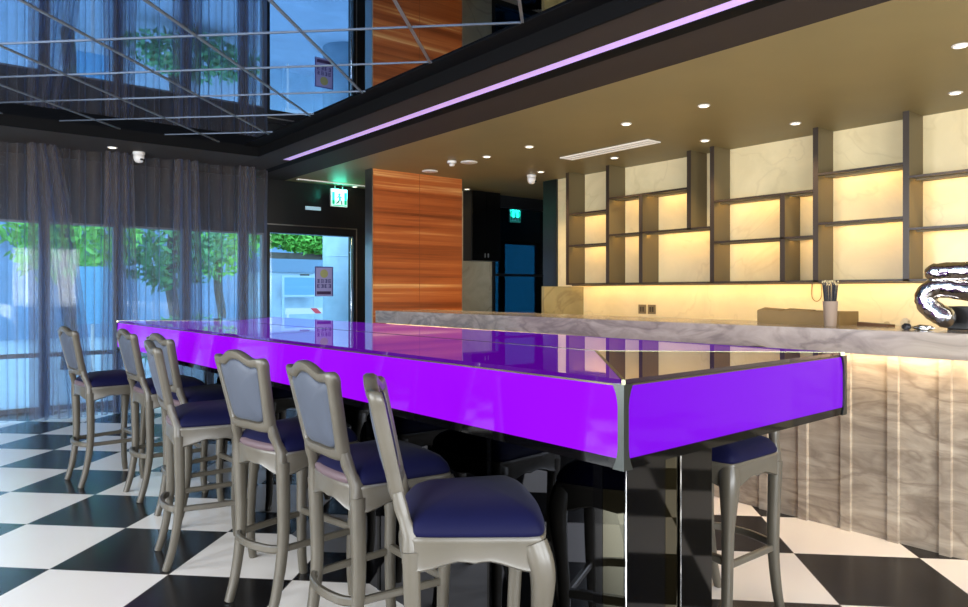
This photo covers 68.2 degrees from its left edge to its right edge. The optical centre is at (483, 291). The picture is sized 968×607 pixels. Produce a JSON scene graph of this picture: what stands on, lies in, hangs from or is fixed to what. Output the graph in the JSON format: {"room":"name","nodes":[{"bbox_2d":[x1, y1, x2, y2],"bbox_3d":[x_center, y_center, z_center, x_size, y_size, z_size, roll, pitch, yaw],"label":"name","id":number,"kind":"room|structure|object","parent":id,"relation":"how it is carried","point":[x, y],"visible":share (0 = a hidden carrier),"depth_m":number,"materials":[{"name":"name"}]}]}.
{"room":"entertainment venue","nodes":[
{"label":"entertainment venue","id":0,"kind":"room"},
{"bbox_2d":[0,151,364,322],"bbox_3d":[-4.521,-0.095,8.376,10.050,2.850,0.120,0,0,-39],"label":"wall","id":1,"kind":"structure","parent":0,"point":[149,216],"depth_m":9.05,"materials":[{"name":"black"}]},
{"bbox_2d":[0,219,28,414],"bbox_3d":[-5.287,0.270,7.740,0.840,2.120,0.090,0,0,-39],"label":"window","id":2,"kind":"structure","parent":1,"relation":"in","point":[20,355],"depth_m":7.81,"materials":[{"name":"grey metal"}]},
{"bbox_2d":[73,223,103,405],"bbox_3d":[-4.644,0.270,8.257,0.690,2.120,0.090,0,0,-39],"label":"window","id":3,"kind":"structure","parent":1,"relation":"in","point":[97,352],"depth_m":8.31,"materials":[{"name":"grey metal"}]},
{"bbox_2d":[135,226,172,229],"bbox_3d":[-4.050,0.270,8.735,0.715,2.120,0.090,0,0,-39],"label":"window","id":4,"kind":"structure","parent":1,"relation":"in","point":[136,227],"depth_m":8.70,"materials":[{"name":"grey metal"}]},
{"bbox_2d":[201,230,236,233],"bbox_3d":[-3.465,0.270,9.205,0.665,2.120,0.090,0,0,-39],"label":"window","id":5,"kind":"structure","parent":1,"relation":"in","point":[212,231],"depth_m":9.23,"materials":[{"name":"grey metal"}]},
{"bbox_2d":[257,233,263,316],"bbox_3d":[-3.066,0.270,9.526,0.240,2.120,0.090,0,0,-39],"label":"window","id":6,"kind":"structure","parent":1,"relation":"in","point":[260,234],"depth_m":9.56,"materials":[{"name":"grey metal"}]},
{"bbox_2d":[256,160,289,172],"bbox_3d":[-2.752,-1.620,8.841,0.104,0.200,1.470,0,0,-39],"label":"trim","id":7,"kind":"structure","parent":1,"relation":"attached to","point":[280,161],"depth_m":8.59,"materials":[{"name":"grey"}]},
{"bbox_2d":[305,206,320,210],"bbox_3d":[-2.391,-1.170,10.003,0.230,0.050,0.012,0,0,-39],"label":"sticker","id":8,"kind":"object","parent":1,"relation":"attached to","point":[306,207],"visible":1,"depth_m":9.99,"materials":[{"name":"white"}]},
{"bbox_2d":[267,219,363,321],"bbox_3d":[-2.378,0.180,10.075,1.480,2.300,0.156,0,0,-39],"label":"door frame","id":9,"kind":"structure","parent":1,"relation":"in","point":[355,233],"depth_m":10.35,"materials":[{"name":"black paint"}]},
{"bbox_2d":[315,266,332,295],"bbox_3d":[-2.269,-0.150,10.139,0.280,0.420,0.009,0,0,-39],"label":"notice","id":10,"kind":"object","parent":9,"relation":"attached to","point":[323,275],"visible":1,"depth_m":10.13,"materials":[{"name":"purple paper"}]},
{"bbox_2d":[0,0,571,144],"bbox_3d":[-1.576,-1.647,1.768,6.360,0.056,10.931,0,0,-39],"label":"ceiling","id":11,"kind":"structure","parent":0,"point":[242,72],"depth_m":4.85,"materials":[{"name":"blue mirror"}]},
{"bbox_2d":[0,125,256,172],"bbox_3d":[-5.476,-1.620,6.619,6.360,0.200,1.520,0,0,-39],"label":"soffit","id":12,"kind":"structure","parent":11,"relation":"attached to","point":[93,146],"depth_m":7.63,"materials":[{"name":"grey paint"}]},
{"bbox_2d":[7,142,25,420],"bbox_3d":[-4.880,-0.100,7.187,0.749,2.830,0.122,0,0,-39],"label":"sheer curtain","id":13,"kind":"object","parent":12,"relation":"hanging from","point":[7,142],"visible":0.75,"depth_m":7.28,"materials":[{"name":"white fabric"}]},
{"bbox_2d":[27,142,97,421],"bbox_3d":[-4.361,-0.100,7.423,0.645,2.830,0.102,0,0,-39],"label":"drape","id":14,"kind":"object","parent":12,"relation":"hanging from","point":[52,251],"visible":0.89,"depth_m":7.36,"materials":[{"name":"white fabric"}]},
{"bbox_2d":[62,148,101,370],"bbox_3d":[-4.302,-0.100,7.656,0.681,2.830,0.116,0,0,-39],"label":"sheer curtain","id":15,"kind":"object","parent":12,"relation":"hanging from","point":[62,148],"visible":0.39,"depth_m":7.68,"materials":[{"name":"white fabric"}]},
{"bbox_2d":[101,151,139,414],"bbox_3d":[-3.946,-0.100,7.760,0.378,2.830,0.096,0,0,-39],"label":"drape","id":16,"kind":"object","parent":12,"relation":"hanging from","point":[119,241],"visible":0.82,"depth_m":7.73,"materials":[{"name":"white fabric"}]},
{"bbox_2d":[133,151,144,162],"bbox_3d":[-3.747,-1.460,7.765,0.125,0.120,0.124,0,0,17],"label":"security camera","id":17,"kind":"object","parent":12,"relation":"attached to","point":[138,156],"visible":1,"depth_m":7.72,"materials":[{"name":"white plastic"}]},
{"bbox_2d":[139,157,173,376],"bbox_3d":[-3.757,-0.100,8.085,0.663,2.830,0.115,0,0,-39],"label":"sheer curtain","id":18,"kind":"object","parent":12,"relation":"hanging from","point":[145,157],"visible":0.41,"depth_m":8.07,"materials":[{"name":"white fabric"}]},
{"bbox_2d":[172,159,201,374],"bbox_3d":[-3.388,-0.100,8.209,0.364,2.830,0.112,0,0,-39],"label":"drape","id":19,"kind":"object","parent":12,"relation":"hanging from","point":[187,266],"visible":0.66,"depth_m":8.19,"materials":[{"name":"white fabric"}]},
{"bbox_2d":[203,163,234,318],"bbox_3d":[-3.210,-0.100,8.530,0.660,2.830,0.113,0,0,-39],"label":"sheer curtain","id":20,"kind":"object","parent":12,"relation":"hanging from","point":[203,163],"visible":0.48,"depth_m":8.52,"materials":[{"name":"white fabric"}]},
{"bbox_2d":[236,165,257,317],"bbox_3d":[-2.865,-0.100,8.623,0.306,2.830,0.090,0,0,-39],"label":"drape","id":21,"kind":"object","parent":12,"relation":"hanging from","point":[247,268],"visible":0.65,"depth_m":8.62,"materials":[{"name":"white fabric"}]},
{"bbox_2d":[255,169,267,316],"bbox_3d":[-2.812,-0.100,8.852,0.301,2.830,0.113,0,0,-39],"label":"sheer curtain","id":22,"kind":"object","parent":12,"relation":"hanging from","point":[266,171],"visible":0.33,"depth_m":8.92,"materials":[{"name":"white fabric"}]},
{"bbox_2d":[0,114,258,156],"bbox_3d":[-4.995,-1.571,6.021,6.360,0.109,0.015,0,0,-39],"label":"trim","id":23,"kind":"structure","parent":11,"relation":"attached to","point":[9,120],"depth_m":7.13,"materials":[{"name":"black"}]},
{"bbox_2d":[245,0,611,146],"bbox_3d":[0.832,-1.623,3.693,0.164,0.008,10.914,0,0,-39],"label":"trim","id":24,"kind":"structure","parent":11,"relation":"attached to","point":[570,9],"depth_m":5.00,"materials":[{"name":"black"}]},
{"bbox_2d":[258,0,663,156],"bbox_3d":[0.897,-1.571,3.756,0.015,0.109,10.930,0,0,-39],"label":"trim","id":25,"kind":"structure","parent":11,"relation":"attached to","point":[614,9],"depth_m":4.87,"materials":[{"name":"black"}]},
{"bbox_2d":[216,0,731,175],"bbox_3d":[0.537,-1.620,4.441,0.283,0.200,12.450,0,0,-39],"label":"ceiling beam","id":26,"kind":"structure","parent":11,"relation":"attached to","point":[666,11],"depth_m":4.86,"materials":[{"name":"grey"}]},
{"bbox_2d":[283,0,752,159],"bbox_3d":[1.148,-1.554,3.990,0.102,0.052,10.980,0,0,-39],"label":"light line","id":27,"kind":"object","parent":26,"relation":"attached to","point":[733,3],"visible":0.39,"depth_m":4.82,"materials":[{"name":"glowing lilac led light"},{"name":"translucent plastic diffuser"}]},
{"bbox_2d":[365,168,461,323],"bbox_3d":[-0.887,-0.095,9.270,1.385,2.850,0.170,0,0,-39],"label":"wall","id":28,"kind":"structure","parent":0,"point":[413,222],"depth_m":9.13,"materials":[{"name":"orange wood"}]},
{"bbox_2d":[462,191,491,311],"bbox_3d":[0.315,-0.095,11.737,3.800,2.850,0.700,0,0,-39],"label":"wall","id":29,"kind":"structure","parent":0,"point":[476,275],"depth_m":10.94,"materials":[{"name":"beige stone"}]},
{"bbox_2d":[463,190,499,261],"bbox_3d":[-0.026,-0.993,10.868,0.560,1.045,0.228,0,0,-39],"label":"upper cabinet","id":30,"kind":"object","parent":29,"relation":"attached to","point":[481,209],"visible":1,"depth_m":10.75,"materials":[{"name":"black paint"}]},
{"bbox_2d":[492,203,542,312],"bbox_3d":[0.559,-0.030,11.529,1.180,2.720,0.130,0,0,-39],"label":"door","id":31,"kind":"structure","parent":29,"relation":"in","point":[517,278],"depth_m":11.52,"materials":[{"name":"black paint"}]},
{"bbox_2d":[500,195,542,207],"bbox_3d":[0.556,-1.455,11.533,1.180,0.130,0.120,0,0,-39],"label":"trim","id":32,"kind":"structure","parent":29,"relation":"attached to","point":[512,200],"depth_m":11.49,"materials":[{"name":"black paint"}]},
{"bbox_2d":[0,404,967,606],"bbox_3d":[0.076,1.380,4.135,11.900,0.100,12.550,0,0,-39],"label":"floor","id":33,"kind":"structure","parent":0,"point":[63,544],"depth_m":3.65,"materials":[{"name":"tile"}]},
{"bbox_2d":[57,326,145,487],"bbox_3d":[-2.720,0.785,5.090,0.521,1.100,0.488,0,0,-45],"label":"bar chair","id":34,"kind":"object","parent":33,"relation":"on","point":[96,385],"visible":0.84,"depth_m":4.97,"materials":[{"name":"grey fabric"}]},
{"bbox_2d":[75,369,137,386],"bbox_3d":[-2.685,0.609,5.127,0.407,0.090,0.444,0,0,-45],"label":"seat cushion","id":35,"kind":"object","parent":34,"relation":"on","point":[106,378],"depth_m":4.97,"materials":[{"name":"blue fabric"}]},
{"bbox_2d":[116,329,207,502],"bbox_3d":[-2.142,0.785,4.753,0.521,1.100,0.488,0,0,-41],"label":"bar chair","id":36,"kind":"object","parent":33,"relation":"on","point":[143,392],"visible":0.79,"depth_m":4.58,"materials":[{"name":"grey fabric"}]},
{"bbox_2d":[134,375,205,393],"bbox_3d":[-2.104,0.609,4.787,0.407,0.090,0.444,0,0,-41],"label":"seat cushion","id":37,"kind":"object","parent":36,"relation":"on","point":[144,385],"depth_m":4.66,"materials":[{"name":"blue fabric"}]},
{"bbox_2d":[146,333,248,520],"bbox_3d":[-1.703,0.785,4.255,0.521,1.100,0.488,0,0,-43],"label":"bar chair","id":38,"kind":"object","parent":33,"relation":"on","point":[180,395],"visible":0.41,"depth_m":4.11,"materials":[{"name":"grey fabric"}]},
{"bbox_2d":[171,384,224,402],"bbox_3d":[-1.667,0.609,4.291,0.407,0.090,0.444,0,0,-43],"label":"seat cushion","id":39,"kind":"object","parent":38,"relation":"on","point":[208,392],"depth_m":4.14,"materials":[{"name":"blue fabric"}]},
{"bbox_2d":[144,340,259,571],"bbox_3d":[-1.443,0.785,3.637,0.521,1.100,0.488,0,0,-31],"label":"bar chair","id":40,"kind":"object","parent":33,"relation":"on","point":[187,424],"visible":0.86,"depth_m":3.48,"materials":[{"name":"grey wood"}]},
{"bbox_2d":[175,399,230,427],"bbox_3d":[-1.400,0.609,3.664,0.407,0.090,0.444,0,0,-31],"label":"seat cushion","id":41,"kind":"object","parent":40,"relation":"on","point":[211,413],"depth_m":3.50,"materials":[{"name":"blue fabric"}]},
{"bbox_2d":[214,349,358,606],"bbox_3d":[-0.861,0.785,3.105,0.488,1.100,0.521,0,0,41],"label":"bar chair","id":42,"kind":"object","parent":33,"relation":"on","point":[278,446],"visible":0.77,"depth_m":2.95,"materials":[{"name":"grey wood"}]},
{"bbox_2d":[240,416,357,451],"bbox_3d":[-0.826,0.609,3.142,0.444,0.090,0.407,0,0,41],"label":"seat cushion","id":43,"kind":"object","parent":42,"relation":"on","point":[287,436],"depth_m":2.98,"materials":[{"name":"blue fabric"}]},
{"bbox_2d":[286,360,454,606],"bbox_3d":[-0.428,0.785,2.613,0.521,1.100,0.488,0,0,-38],"label":"bar chair","id":44,"kind":"object","parent":33,"relation":"on","point":[352,474],"visible":0.84,"depth_m":2.48,"materials":[{"name":"grey wood"}]},
{"bbox_2d":[315,440,449,484],"bbox_3d":[-0.389,0.609,2.646,0.407,0.090,0.444,0,0,-38],"label":"seat cushion","id":45,"kind":"object","parent":44,"relation":"on","point":[364,466],"depth_m":2.52,"materials":[{"name":"blue fabric"}]},
{"bbox_2d":[363,373,555,606],"bbox_3d":[-0.092,0.785,2.094,0.521,1.100,0.488,0,0,-7],"label":"bar chair","id":46,"kind":"object","parent":33,"relation":"on","point":[495,518],"visible":1,"depth_m":1.90,"materials":[{"name":"grey paint"}]},
{"bbox_2d":[381,391,397,460],"bbox_3d":[-0.283,0.403,2.069,0.070,0.266,0.302,0,0,-7],"label":"cushion","id":47,"kind":"object","parent":46,"relation":"on","point":[386,455],"depth_m":2.13,"materials":[{"name":"blue fabric"}]},
{"bbox_2d":[405,475,544,537],"bbox_3d":[-0.041,0.609,2.098,0.407,0.090,0.444,0,0,-7],"label":"seat cushion","id":48,"kind":"object","parent":46,"relation":"on","point":[495,506],"depth_m":1.94,"materials":[{"name":"blue fabric"}]},
{"bbox_2d":[116,317,846,606],"bbox_3d":[-0.764,0.776,4.112,1.304,1.108,4.964,0,0,-41],"label":"bar table","id":49,"kind":"object","parent":33,"relation":"on","point":[613,440],"visible":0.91,"depth_m":2.32,"materials":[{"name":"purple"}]},
{"bbox_2d":[542,286,583,314],"bbox_3d":[1.005,0.630,9.091,0.700,1.400,0.050,0,0,-39],"label":"wall","id":50,"kind":"structure","parent":33,"relation":"on","point":[555,299],"depth_m":9.05,"materials":[{"name":"beige stone"}]},
{"bbox_2d":[375,310,967,560],"bbox_3d":[1.098,0.749,5.521,0.690,1.163,6.430,0,0,-39],"label":"bar counter","id":51,"kind":"object","parent":33,"relation":"on","point":[893,468],"depth_m":3.90,"materials":[{"name":"grey stone"}]},
{"bbox_2d":[375,310,967,360],"bbox_3d":[1.098,0.268,5.521,0.690,0.131,6.430,0,0,-39],"label":"countertop","id":52,"kind":"structure","parent":51,"relation":"on","point":[942,343],"depth_m":4.55,"materials":[{"name":"grey stone"}]},
{"bbox_2d":[757,307,858,325],"bbox_3d":[2.061,0.151,4.570,0.260,0.102,0.530,0,0,-39],"label":"cardboard box","id":53,"kind":"object","parent":51,"relation":"on","point":[766,314],"visible":0.94,"depth_m":4.48,"materials":[{"name":"brown cardboard"}]},
{"bbox_2d":[822,301,837,326],"bbox_3d":[2.036,0.128,4.203,0.086,0.148,0.086,0,0,-39],"label":"cup","id":54,"kind":"object","parent":51,"relation":"on","point":[830,308],"visible":0.99,"depth_m":4.17,"materials":[{"name":"white ceramic"}]},
{"bbox_2d":[857,322,894,326],"bbox_3d":[2.311,0.191,4.235,0.080,0.022,0.200,0,0,-36],"label":"flap","id":55,"kind":"object","parent":51,"relation":"on","point":[858,323],"visible":0.93,"depth_m":4.21,"materials":[{"name":"brown wood"}]},
{"bbox_2d":[900,318,910,325],"bbox_3d":[2.442,0.175,4.144,0.040,0.053,0.056,0,0,-39],"label":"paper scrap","id":56,"kind":"object","parent":51,"relation":"on","point":[904,320],"visible":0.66,"depth_m":4.13,"materials":[{"name":"beige paper"}]},
{"bbox_2d":[912,324,933,329],"bbox_3d":[2.335,0.187,3.801,0.052,0.030,0.111,0,0,-39],"label":"scrap","id":57,"kind":"object","parent":51,"relation":"on","point":[920,326],"visible":0.98,"depth_m":3.78,"materials":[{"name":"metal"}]},
{"bbox_2d":[914,261,967,327],"bbox_3d":[2.550,0.007,3.611,0.116,0.364,0.684,0,0,-39],"label":"foil balloon","id":58,"kind":"object","parent":51,"relation":"on","point":[946,279],"visible":1,"depth_m":3.74,"materials":[{"name":"silver metal"}]},
{"bbox_2d":[947,306,967,329],"bbox_3d":[2.710,0.140,3.763,0.160,0.125,0.430,0,0,-39],"label":"box","id":59,"kind":"object","parent":51,"relation":"on","point":[961,323],"visible":0.78,"depth_m":3.83,"materials":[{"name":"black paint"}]},
{"bbox_2d":[712,345,784,606],"bbox_3d":[0.997,0.785,2.999,0.521,1.100,0.488,0,0,-34],"label":"bar chair","id":60,"kind":"object","parent":33,"relation":"on","point":[733,464],"visible":0.31,"depth_m":2.80,"materials":[{"name":"grey wood"}]},
{"bbox_2d":[712,435,776,463],"bbox_3d":[0.954,0.609,2.971,0.407,0.090,0.444,0,0,-34],"label":"seat cushion","id":61,"kind":"object","parent":60,"relation":"on","point":[758,449],"depth_m":2.78,"materials":[{"name":"blue fabric"}]},
{"bbox_2d":[285,0,967,199],"bbox_3d":[2.948,-1.620,6.380,4.610,0.200,12.450,0,0,-39],"label":"ceiling","id":62,"kind":"structure","parent":0,"point":[872,65],"depth_m":5.80,"materials":[{"name":"beige paint"}]},
{"bbox_2d":[296,179,364,186],"bbox_3d":[-2.101,-1.513,9.923,1.040,0.014,0.060,0,0,-39],"label":"ceiling vent","id":63,"kind":"object","parent":62,"relation":"in","point":[296,179],"visible":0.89,"depth_m":9.89,"materials":[{"name":"white metal"}]},
{"bbox_2d":[330,184,346,207],"bbox_3d":[-2.045,-1.360,10.076,0.250,0.320,0.043,0,0,-39],"label":"exit sign","id":64,"kind":"object","parent":62,"relation":"hanging from","point":[338,197],"visible":0.96,"depth_m":10.05,"materials":[{"name":"white plastic"}]},
{"bbox_2d":[422,170,437,172],"bbox_3d":[-0.679,-1.514,8.982,0.200,0.012,0.200,0,0,-39],"label":"ceiling speaker","id":65,"kind":"object","parent":62,"relation":"attached to","point":[424,171],"visible":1,"depth_m":8.95,"materials":[{"name":"white plastic"}]},
{"bbox_2d":[447,160,456,166],"bbox_3d":[-0.372,-1.490,8.298,0.110,0.060,0.110,0,0,-39],"label":"smoke detector","id":66,"kind":"object","parent":62,"relation":"attached to","point":[451,163],"visible":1,"depth_m":8.27,"materials":[{"name":"white plastic"}]},
{"bbox_2d":[460,160,477,163],"bbox_3d":[-0.175,-1.514,8.360,0.200,0.012,0.200,0,0,-39],"label":"ceiling speaker","id":67,"kind":"object","parent":62,"relation":"attached to","point":[466,161],"visible":1,"depth_m":8.33,"materials":[{"name":"white plastic"}]},
{"bbox_2d":[527,174,535,183],"bbox_3d":[0.618,-1.460,9.286,0.125,0.120,0.124,0,0,0],"label":"security camera","id":68,"kind":"object","parent":62,"relation":"attached to","point":[531,178],"visible":1,"depth_m":9.24,"materials":[{"name":"white plastic"}]},
{"bbox_2d":[256,0,890,179],"bbox_3d":[0.984,-1.620,4.801,0.430,0.200,12.450,0,0,-39],"label":"ceiling trim","id":69,"kind":"structure","parent":62,"relation":"attached to","point":[787,15],"depth_m":4.91,"materials":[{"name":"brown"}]},
{"bbox_2d":[560,139,660,159],"bbox_3d":[1.323,-1.515,7.659,0.200,0.010,1.240,0,0,-39],"label":"ceiling vent","id":70,"kind":"object","parent":62,"relation":"in","point":[648,141],"visible":1,"depth_m":7.59,"materials":[{"name":"white metal"}]},
{"bbox_2d":[698,104,709,107],"bbox_3d":[1.793,-1.515,5.830,0.098,0.010,0.098,0,0,-39],"label":"recessed light","id":71,"kind":"object","parent":62,"relation":"in","point":[701,105],"visible":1,"depth_m":5.82,"materials":[{"name":"white plastic"}]},
{"bbox_2d":[948,91,962,94],"bbox_3d":[3.596,-1.515,5.454,0.098,0.010,0.098,0,0,-39],"label":"recessed light","id":72,"kind":"object","parent":62,"relation":"in","point":[954,92],"visible":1,"depth_m":5.44,"materials":[{"name":"white plastic"}]},
{"bbox_2d":[951,43,967,48],"bbox_3d":[2.937,-1.515,4.407,0.098,0.010,0.098,0,0,-39],"label":"recessed light","id":73,"kind":"object","parent":62,"relation":"in","point":[959,45],"visible":1,"depth_m":4.40,"materials":[{"name":"white plastic"}]},
{"bbox_2d":[543,108,967,326],"bbox_3d":[4.078,-0.095,5.884,0.130,2.850,10.260,0,0,-39],"label":"wall","id":74,"kind":"structure","parent":0,"point":[865,251],"depth_m":7.21,"materials":[{"name":"beige stone"}]},
{"bbox_2d":[638,305,645,313],"bbox_3d":[1.890,0.205,8.538,0.014,0.110,0.110,0,0,-39],"label":"wall socket","id":75,"kind":"object","parent":74,"relation":"attached to","point":[641,308],"visible":1,"depth_m":8.54,"materials":[{"name":"brown plastic"}]},
{"bbox_2d":[648,305,655,313],"bbox_3d":[1.978,0.205,8.429,0.014,0.110,0.110,0,0,-39],"label":"wall socket","id":76,"kind":"object","parent":74,"relation":"attached to","point":[651,308],"visible":1,"depth_m":8.42,"materials":[{"name":"brown plastic"}]},
{"bbox_2d":[566,111,967,285],"bbox_3d":[2.871,-0.797,7.090,0.300,1.446,5.454,0,0,-39],"label":"shelving unit","id":77,"kind":"object","parent":74,"relation":"attached to","point":[649,232],"visible":1,"depth_m":7.48,"materials":[{"name":"brown metal"}]},
{"bbox_2d":[811,284,821,301],"bbox_3d":[3.204,0.002,6.888,0.010,0.185,0.108,0,0,-39],"label":"hanging cable","id":78,"kind":"object","parent":77,"relation":"hanging from","point":[812,284],"visible":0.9,"depth_m":6.88,"materials":[{"name":"brown plastic"}]},
{"label":"outside","id":79,"kind":"structure","parent":0,"visible":0},
{"bbox_2d":[0,337,151,408],"bbox_3d":[-12.360,1.400,15.372,28.000,0.100,20.550,0,0,-39],"label":"ground","id":80,"kind":"structure","parent":79,"point":[22,346],"depth_m":12.14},
{"bbox_2d":[7,224,102,266],"bbox_3d":[-9.651,-0.726,16.624,1.950,4.171,2.473,0,0,38],"label":"tree","id":81,"kind":"object","parent":80,"relation":"on","point":[22,231],"visible":0.02,"depth_m":16.39,"materials":[{"name":"green plant"}]},
{"bbox_2d":[0,222,142,310],"bbox_3d":[-7.270,-0.632,12.507,2.477,3.983,1.976,0,0,-39],"label":"tree","id":82,"kind":"object","parent":80,"relation":"on","point":[93,231],"visible":0.16,"depth_m":12.21,"materials":[{"name":"green plant"}]},
{"bbox_2d":[79,266,105,371],"bbox_3d":[-6.160,0.475,11.253,0.440,1.750,0.060,0,0,-39],"label":"street sign","id":83,"kind":"object","parent":80,"relation":"on","point":[89,270],"visible":0.46,"depth_m":11.23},
{"bbox_2d":[0,222,298,339],"bbox_3d":[-15.070,-0.320,18.743,28.000,3.500,0.900,0,0,-39],"label":"building","id":84,"kind":"structure","parent":80,"relation":"on","point":[9,279],"depth_m":21.45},
{"bbox_2d":[141,314,220,360],"bbox_3d":[-5.004,0.853,12.399,2.565,0.993,0.737,0,0,-39],"label":"shrub","id":85,"kind":"object","parent":80,"relation":"on","point":[162,318],"visible":0.02,"depth_m":12.06,"materials":[{"name":"green plant"}]},
{"bbox_2d":[136,229,236,317],"bbox_3d":[-6.279,-0.394,14.462,2.076,3.508,2.254,0,0,12],"label":"tree","id":86,"kind":"object","parent":80,"relation":"on","point":[145,256],"visible":0.38,"depth_m":14.21,"materials":[{"name":"green plant"}]},
{"bbox_2d":[201,232,259,317],"bbox_3d":[-6.761,-0.777,18.302,2.501,4.273,2.041,0,0,-39],"label":"tree","id":87,"kind":"object","parent":80,"relation":"on","point":[218,288],"visible":0.14,"depth_m":18.22,"materials":[{"name":"green plant"}]},
{"bbox_2d":[257,258,322,319],"bbox_3d":[-3.381,0.330,16.015,3.860,2.040,0.860,0,0,-39],"label":"wall","id":88,"kind":"structure","parent":80,"relation":"on","point":[278,267],"depth_m":14.92,"materials":[{"name":"paint"}]},
{"bbox_2d":[257,233,322,259],"bbox_3d":[-3.514,-1.179,15.921,3.840,0.958,0.877,0,0,-38],"label":"hedge","id":89,"kind":"object","parent":88,"relation":"on","point":[309,247],"visible":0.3,"depth_m":15.33,"materials":[{"name":"green plant"}]},
{"bbox_2d":[282,275,315,318],"bbox_3d":[-3.849,0.505,14.889,0.740,1.690,0.040,0,0,-39],"label":"notice board","id":90,"kind":"object","parent":80,"relation":"on","point":[292,286],"visible":0.78,"depth_m":14.86,"materials":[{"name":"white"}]},
{"bbox_2d":[285,308,322,317],"bbox_3d":[-3.566,0.840,14.729,1.100,1.020,0.034,0,0,-39],"label":"barrier","id":91,"kind":"object","parent":80,"relation":"on","point":[288,311],"visible":0.43,"depth_m":14.61,"materials":[{"name":"white plastic"}]},
{"bbox_2d":[322,236,347,320],"bbox_3d":[-2.626,-0.760,13.543,0.848,4.220,0.848,0,0,-39],"label":"pillar","id":92,"kind":"structure","parent":80,"relation":"on","point":[335,249],"depth_m":13.14,"materials":[{"name":"paint"}]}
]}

